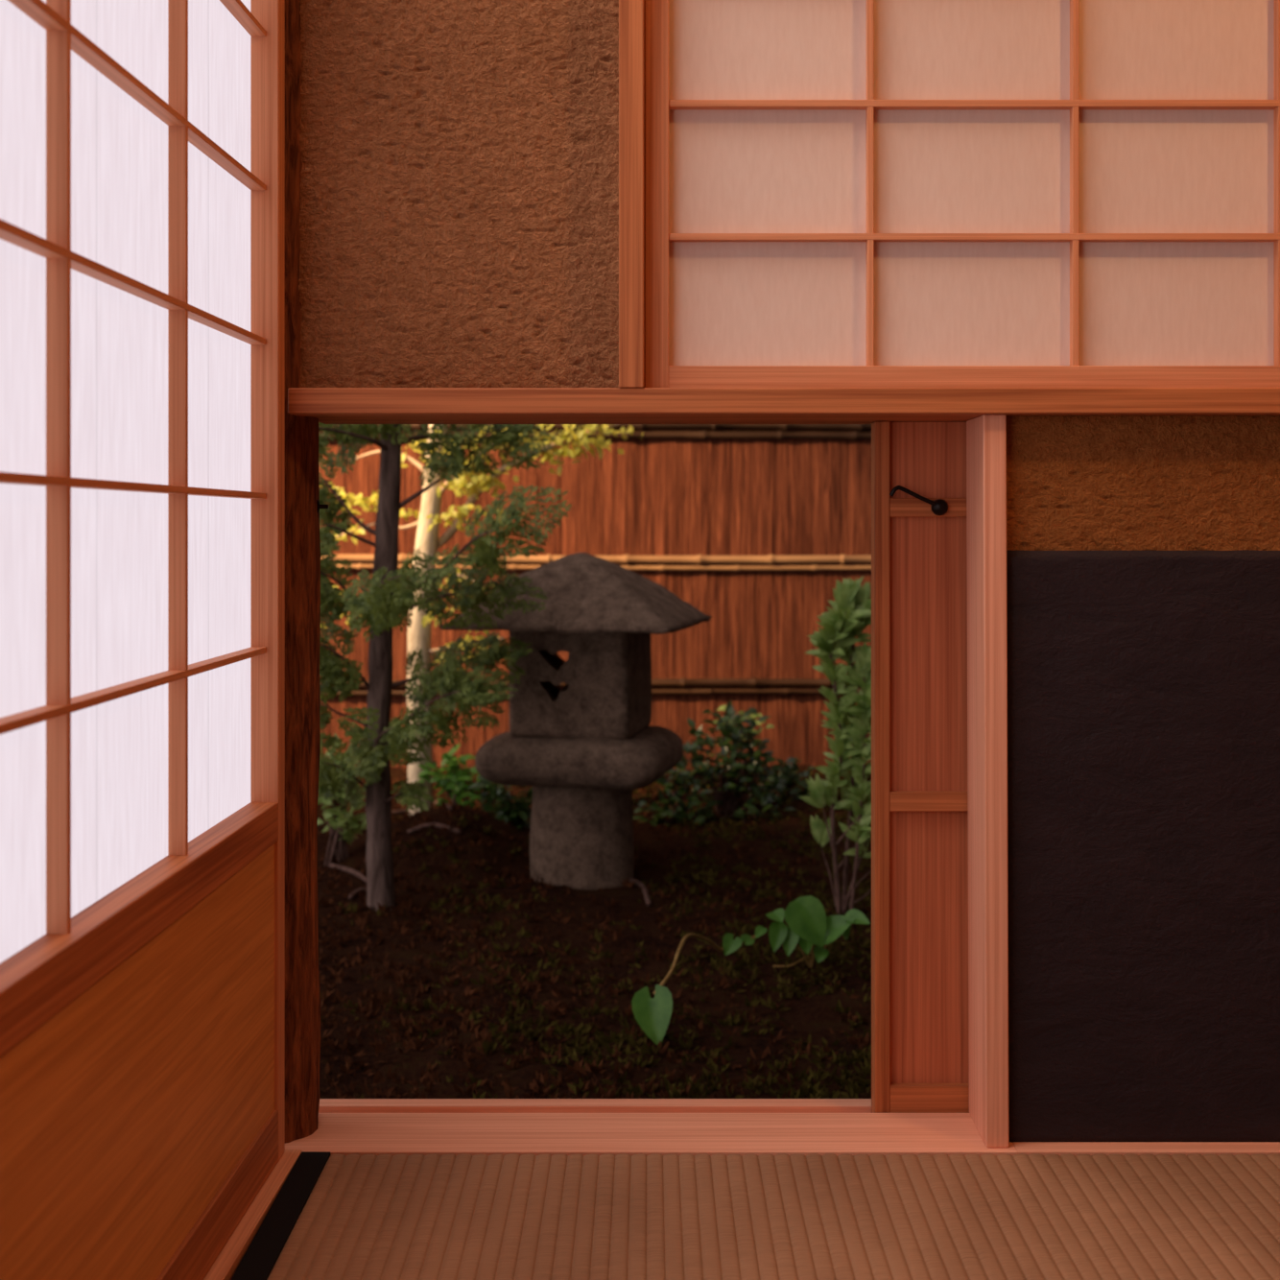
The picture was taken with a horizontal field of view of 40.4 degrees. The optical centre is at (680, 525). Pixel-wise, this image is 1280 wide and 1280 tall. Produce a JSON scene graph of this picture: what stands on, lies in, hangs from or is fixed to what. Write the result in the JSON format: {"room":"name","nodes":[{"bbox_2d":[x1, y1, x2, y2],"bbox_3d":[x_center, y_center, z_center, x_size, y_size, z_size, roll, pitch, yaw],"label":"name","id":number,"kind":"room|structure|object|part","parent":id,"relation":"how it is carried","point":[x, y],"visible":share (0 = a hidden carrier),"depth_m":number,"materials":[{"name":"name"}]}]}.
{"room":"traditional dwelling","nodes":[
{"label":"traditional dwelling","id":0,"kind":"room"},
{"bbox_2d":[298,0,1279,1142],"bbox_3d":[0.445,-0.337,1.769,2.010,2.000,0.082,0,0,0],"label":"wall","id":1,"kind":"structure","parent":0,"point":[1143,552],"depth_m":1.73,"materials":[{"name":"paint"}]},
{"bbox_2d":[618,0,644,387],"bbox_3d":[-0.048,-0.736,1.737,0.024,1.202,0.076,0,0,0],"label":"post","id":2,"kind":"object","parent":1,"relation":"in","point":[631,12],"depth_m":1.70,"materials":[{"name":"brown wood"}]},
{"bbox_2d":[284,1098,1017,1155],"bbox_3d":[0.250,0.639,1.792,1.400,0.052,0.177,0,0,0],"label":"door sill","id":3,"kind":"structure","parent":1,"relation":"attached to","point":[345,1126],"depth_m":1.78,"materials":[{"name":"brown wood"}]},
{"bbox_2d":[284,0,328,1143],"bbox_3d":[-0.418,-0.358,1.768,0.105,1.950,0.103,0,0,-32],"label":"post","id":4,"kind":"object","parent":3,"relation":"on","point":[302,538],"visible":0.31,"depth_m":1.74,"materials":[{"name":"brown wood"}]},
{"bbox_2d":[287,387,1279,424],"bbox_3d":[0.533,-0.122,1.790,1.834,0.025,0.180,0,0,0],"label":"beam","id":5,"kind":"structure","parent":1,"relation":"attached to","point":[329,405],"depth_m":1.70,"materials":[{"name":"brown wood"}]},
{"bbox_2d":[644,0,1279,387],"bbox_3d":[0.532,-0.561,1.744,1.135,0.852,0.033,0,0,0],"label":"screen","id":6,"kind":"object","parent":5,"relation":"on","point":[839,193],"visible":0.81,"depth_m":1.74,"materials":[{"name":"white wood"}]},
{"bbox_3d":[0.532,-0.147,1.744,1.088,0.024,0.033,0,0,0],"label":"rail","id":7,"kind":"part","parent":6,"relation":"part of","materials":[{"name":"brown wood"}]},
{"bbox_2d":[871,421,969,1113],"bbox_3d":[0.542,0.260,1.831,0.677,0.738,0.046,0,0,0],"label":"door","id":8,"kind":"structure","parent":1,"relation":"in","point":[919,825],"depth_m":1.83,"materials":[{"name":"brown wood"}]},
{"bbox_3d":[0.542,0.607,1.834,0.645,0.043,0.032,0,0,0],"label":"rail","id":9,"kind":"part","parent":8,"relation":"part of","materials":[{"name":"brown wood"}]},
{"bbox_3d":[0.271,-0.019,1.813,0.018,0.018,0.010,0,0,0],"label":"latch knob","id":10,"kind":"part","parent":8,"relation":"part of","materials":[{"name":"black metal"}]},
{"bbox_2d":[966,414,1008,1147],"bbox_3d":[0.311,0.251,1.764,0.025,0.722,0.104,0,0,0],"label":"wooden post","id":11,"kind":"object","parent":1,"relation":"attached to","point":[985,434],"depth_m":1.71,"materials":[{"name":"brown wood"}]},
{"bbox_3d":[0.200,0.714,0.210,2.800,0.078,3.020,0,0,0],"label":"floor","id":12,"kind":"structure","parent":0,"visible":0},
{"bbox_2d":[202,1149,302,1279],"bbox_3d":[-0.403,0.640,0.201,0.066,0.060,3.002,0,0,0],"label":"threshold","id":13,"kind":"object","parent":12,"relation":"on","point":[225,1266],"visible":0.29,"depth_m":1.53,"materials":[{"name":"brown wood"}]},
{"bbox_2d":[0,0,284,1279],"bbox_3d":[-0.408,-0.176,1.127,0.045,1.572,1.136,0,0,0],"label":"screen","id":14,"kind":"object","parent":13,"relation":"on","point":[142,142],"visible":1,"depth_m":1.29,"materials":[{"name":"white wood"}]},
{"bbox_3d":[-0.408,0.284,1.127,0.044,0.037,1.083,0,0,0],"label":"rail","id":15,"kind":"part","parent":14,"relation":"part of","materials":[{"name":"brown wood"}]},
{"bbox_3d":[-0.408,0.585,1.127,0.044,0.050,1.083,0,0,0],"label":"rail","id":16,"kind":"part","parent":14,"relation":"part of","materials":[{"name":"brown wood"}]},
{"bbox_2d":[230,1151,1279,1279],"bbox_3d":[0.568,0.642,0.301,1.877,0.060,2.868,0,0,0],"label":"mat","id":17,"kind":"object","parent":12,"relation":"on","point":[511,1216],"visible":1,"depth_m":1.54,"materials":[{"name":"beige wicker"}]},
{"bbox_2d":[1012,1141,1279,1155],"bbox_3d":[0.890,0.639,1.718,1.120,0.052,0.030,0,0,0],"label":"floor strip","id":18,"kind":"object","parent":12,"relation":"on","point":[1026,1148],"visible":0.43,"depth_m":1.71,"materials":[{"name":"brown wood"}]},
{"label":"outside","id":19,"kind":"structure","parent":0,"visible":0},
{"bbox_2d":[317,764,871,1098],"bbox_3d":[-0.200,0.825,4.500,4.800,0.230,5.200,0,0,0],"label":"ground","id":20,"kind":"structure","parent":19,"point":[814,1015],"depth_m":3.49,"materials":[{"name":"soil"}]},
{"bbox_2d":[317,733,366,866],"bbox_3d":[-0.856,0.677,4.293,0.190,0.326,0.148,0,0,0],"label":"leafy plant","id":21,"kind":"object","parent":20,"relation":"on","point":[342,834],"visible":0.54,"depth_m":4.29,"materials":[{"name":"green plant"}]},
{"bbox_3d":[-0.860,0.707,4.298,0.093,0.266,0.068,0,0,0],"label":"stem","id":22,"kind":"part","parent":21,"relation":"part of","materials":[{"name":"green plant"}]},
{"bbox_2d":[329,863,367,883],"bbox_3d":[-0.772,0.837,4.146,0.024,0.025,0.271,0,0,-35],"label":"exposed roots","id":23,"kind":"object","parent":20,"relation":"on","point":[360,875],"visible":0.66,"depth_m":4.18,"materials":[{"name":"brown plant"}]},
{"bbox_2d":[348,887,367,900],"bbox_3d":[-0.707,0.843,3.981,0.091,0.016,0.094,0,0,0],"label":"exposed roots","id":24,"kind":"object","parent":20,"relation":"on","point":[354,893],"visible":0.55,"depth_m":3.97,"materials":[{"name":"brown plant"}]},
{"bbox_2d":[391,800,452,814],"bbox_3d":[-0.706,0.756,4.682,0.152,0.095,0.615,0,0,-11],"label":"exposed roots","id":25,"kind":"object","parent":20,"relation":"on","point":[396,812],"visible":0.35,"depth_m":4.83,"materials":[{"name":"brown plant"}]},
{"bbox_2d":[406,822,461,834],"bbox_3d":[-0.608,0.751,4.308,0.140,0.031,0.024,0,0,10],"label":"exposed roots","id":26,"kind":"object","parent":20,"relation":"on","point":[425,825],"visible":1,"depth_m":4.31,"materials":[{"name":"brown plant"}]},
{"bbox_2d":[318,422,571,910],"bbox_3d":[-0.581,0.064,3.810,0.678,1.626,0.479,0,0,0],"label":"conifer tree","id":27,"kind":"object","parent":20,"relation":"on","point":[388,598],"visible":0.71,"depth_m":3.84,"materials":[{"name":"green plant"}]},
{"bbox_2d":[416,743,489,808],"bbox_3d":[-0.587,0.688,4.639,0.240,0.203,0.173,0,0,0],"label":"clump","id":28,"kind":"object","parent":20,"relation":"on","point":[454,781],"visible":0.83,"depth_m":4.63,"materials":[{"name":"green plant"}]},
{"bbox_3d":[-0.587,0.713,4.645,0.155,0.152,0.089,0,0,0],"label":"stem","id":29,"kind":"part","parent":28,"relation":"part of","materials":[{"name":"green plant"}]},
{"bbox_2d":[319,424,643,815],"bbox_3d":[-0.559,0.038,4.720,0.916,1.622,0.347,0,0,0],"label":"tree","id":30,"kind":"object","parent":20,"relation":"on","point":[419,632],"visible":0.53,"depth_m":4.68,"materials":[{"name":"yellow plant"}]},
{"bbox_2d":[468,776,532,829],"bbox_3d":[-0.448,0.751,4.596,0.219,0.196,0.162,0,0,0],"label":"clump","id":31,"kind":"object","parent":20,"relation":"on","point":[510,808],"visible":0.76,"depth_m":4.57,"materials":[{"name":"green plant"}]},
{"bbox_2d":[317,766,871,1098],"bbox_3d":[-0.243,0.813,3.897,1.930,0.227,2.958,0,0,0],"label":"moss","id":32,"kind":"object","parent":20,"relation":"on","point":[852,1087],"visible":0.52,"depth_m":3.32,"materials":[{"name":"green plant"}]},
{"bbox_2d":[437,552,711,889],"bbox_3d":[-0.236,0.505,4.199,0.549,0.881,0.529,0,0,12],"label":"stone lantern","id":33,"kind":"object","parent":32,"relation":"on","point":[582,746],"visible":0.96,"depth_m":4.06,"materials":[{"name":"stone"}]},
{"bbox_2d":[318,424,871,769],"bbox_3d":[-0.271,0.143,5.406,4.458,1.620,0.067,0,0,0],"label":"fence","id":34,"kind":"object","parent":20,"relation":"on","point":[755,528],"visible":0.13,"depth_m":5.42,"materials":[{"name":"brown wood"}]},
{"bbox_3d":[-0.300,0.489,5.395,4.400,0.035,0.031,0,0,0],"label":"bamboo rail","id":35,"kind":"part","parent":34,"relation":"part of","materials":[{"name":"brown wood"}]},
{"bbox_3d":[-0.271,0.517,5.402,4.458,0.028,0.023,0,0,0],"label":"bamboo rail","id":36,"kind":"part","parent":34,"relation":"part of","materials":[{"name":"brown wood"}]},
{"bbox_3d":[-0.272,-0.279,5.400,4.457,0.035,0.031,0,0,0],"label":"bamboo rail","id":37,"kind":"part","parent":34,"relation":"part of","materials":[{"name":"brown wood"}]},
{"bbox_3d":[-0.273,-0.311,5.392,4.455,0.042,0.038,0,0,0],"label":"bamboo rail","id":38,"kind":"part","parent":34,"relation":"part of","materials":[{"name":"brown wood"}]},
{"bbox_3d":[-0.296,0.102,5.395,4.408,0.036,0.032,0,0,0],"label":"bamboo rail","id":39,"kind":"part","parent":34,"relation":"part of","materials":[{"name":"beige wood"}]},
{"bbox_3d":[-0.300,0.128,5.402,4.400,0.027,0.022,0,0,0],"label":"bamboo rail","id":40,"kind":"part","parent":34,"relation":"part of","materials":[{"name":"beige wood"}]},
{"bbox_2d":[628,877,651,906],"bbox_3d":[-0.097,0.846,4.058,0.051,0.022,0.293,0,0,-18],"label":"exposed roots","id":41,"kind":"object","parent":20,"relation":"on","point":[638,883],"visible":0.76,"depth_m":4.05,"materials":[{"name":"brown plant"}]},
{"bbox_2d":[633,762,719,826],"bbox_3d":[-0.025,0.792,4.749,0.248,0.289,0.167,0,0,12],"label":"leafy bush","id":42,"kind":"object","parent":20,"relation":"on","point":[679,810],"visible":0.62,"depth_m":4.72,"materials":[{"name":"green plant"}]},
{"bbox_3d":[-0.013,0.786,4.744,0.157,0.220,0.096,0,0,16],"label":"stem","id":43,"kind":"part","parent":42,"relation":"part of","materials":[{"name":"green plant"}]},
{"bbox_2d":[631,932,757,1044],"bbox_3d":[0.035,0.818,3.234,0.074,0.151,0.528,0,0,20],"label":"vine","id":44,"kind":"object","parent":20,"relation":"on","point":[652,1015],"visible":0.98,"depth_m":3.01,"materials":[{"name":"green plant"}]},
{"bbox_3d":[0.045,0.786,3.248,0.047,0.088,0.495,0,0,22],"label":"stem","id":45,"kind":"part","parent":44,"relation":"part of","materials":[{"name":"plant"}]},
{"bbox_2d":[674,700,795,822],"bbox_3d":[0.122,0.746,4.848,0.412,0.516,0.264,0,0,0],"label":"leafy bush","id":46,"kind":"object","parent":20,"relation":"on","point":[732,790],"visible":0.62,"depth_m":4.83,"materials":[{"name":"green plant"}]},
{"bbox_3d":[0.130,0.758,4.853,0.312,0.427,0.187,0,0,0],"label":"stem","id":47,"kind":"part","parent":46,"relation":"part of","materials":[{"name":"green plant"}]},
{"bbox_2d":[713,704,774,803],"bbox_3d":[0.174,0.650,4.965,0.175,0.288,0.092,0,0,-12],"label":"leafy bush","id":48,"kind":"object","parent":20,"relation":"on","point":[722,707],"visible":0.28,"depth_m":4.96,"materials":[{"name":"green plant"}]},
{"bbox_3d":[0.179,0.665,4.951,0.087,0.257,0.060,0,0,-34],"label":"stem","id":49,"kind":"part","parent":48,"relation":"part of","materials":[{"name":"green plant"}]},
{"bbox_2d":[743,757,815,804],"bbox_3d":[0.298,0.837,4.983,0.283,0.343,0.201,0,0,27],"label":"leafy bush","id":50,"kind":"object","parent":20,"relation":"on","point":[787,770],"visible":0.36,"depth_m":4.98,"materials":[{"name":"green plant"}]},
{"bbox_3d":[0.305,0.847,4.993,0.207,0.289,0.122,0,0,18],"label":"stem","id":51,"kind":"part","parent":50,"relation":"part of","materials":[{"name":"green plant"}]},
{"bbox_2d":[755,895,870,968],"bbox_3d":[0.257,0.801,3.395,0.224,0.156,0.054,0,0,0],"label":"plant","id":52,"kind":"object","parent":20,"relation":"on","point":[805,916],"visible":1,"depth_m":3.39,"materials":[{"name":"green plant"}]},
{"bbox_3d":[0.250,0.818,3.406,0.141,0.122,0.031,0,0,-6],"label":"stem","id":53,"kind":"part","parent":52,"relation":"part of","materials":[{"name":"brown plant"}]},
{"bbox_2d":[799,575,871,915],"bbox_3d":[0.360,0.495,3.792,0.209,0.770,0.167,0,0,0],"label":"shrub","id":54,"kind":"object","parent":20,"relation":"on","point":[851,615],"visible":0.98,"depth_m":3.79,"materials":[{"name":"green plant"}]},
{"bbox_3d":[0.330,0.780,3.825,0.042,0.159,0.006,0,0,0],"label":"stem","id":55,"kind":"part","parent":54,"relation":"part of","materials":[{"name":"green plant"}]},
{"bbox_3d":[0.325,0.668,3.774,0.035,0.130,0.006,0,0,0],"label":"stem","id":56,"kind":"part","parent":54,"relation":"part of","materials":[{"name":"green plant"}]},
{"bbox_3d":[0.347,0.525,3.800,0.044,0.699,0.013,0,0,0],"label":"stem","id":57,"kind":"part","parent":54,"relation":"part of","materials":[{"name":"green plant"}]},
{"bbox_3d":[0.363,0.660,3.773,0.053,0.065,0.006,0,0,0],"label":"stem","id":58,"kind":"part","parent":54,"relation":"part of","materials":[{"name":"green plant"}]},
{"bbox_3d":[0.377,0.717,3.825,0.062,0.076,0.006,0,0,0],"label":"stem","id":59,"kind":"part","parent":54,"relation":"part of","materials":[{"name":"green plant"}]},
{"bbox_3d":[0.376,0.531,3.826,0.045,0.698,0.012,0,0,0],"label":"stem","id":60,"kind":"part","parent":54,"relation":"part of","materials":[{"name":"green plant"}]},
{"bbox_3d":[0.391,0.733,3.800,0.081,0.243,0.008,0,0,0],"label":"stem","id":61,"kind":"part","parent":54,"relation":"part of","materials":[{"name":"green plant"}]},
{"bbox_3d":[0.388,0.786,3.801,0.068,0.076,0.006,0,0,0],"label":"stem","id":62,"kind":"part","parent":54,"relation":"part of","materials":[{"name":"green plant"}]},
{"bbox_3d":[0.385,0.587,3.774,0.042,0.542,0.008,0,0,0],"label":"stem","id":63,"kind":"part","parent":54,"relation":"part of","materials":[{"name":"green plant"}]},
{"bbox_3d":[0.398,0.802,3.801,0.082,0.067,0.006,0,0,0],"label":"stem","id":64,"kind":"part","parent":54,"relation":"part of","materials":[{"name":"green plant"}]}
]}

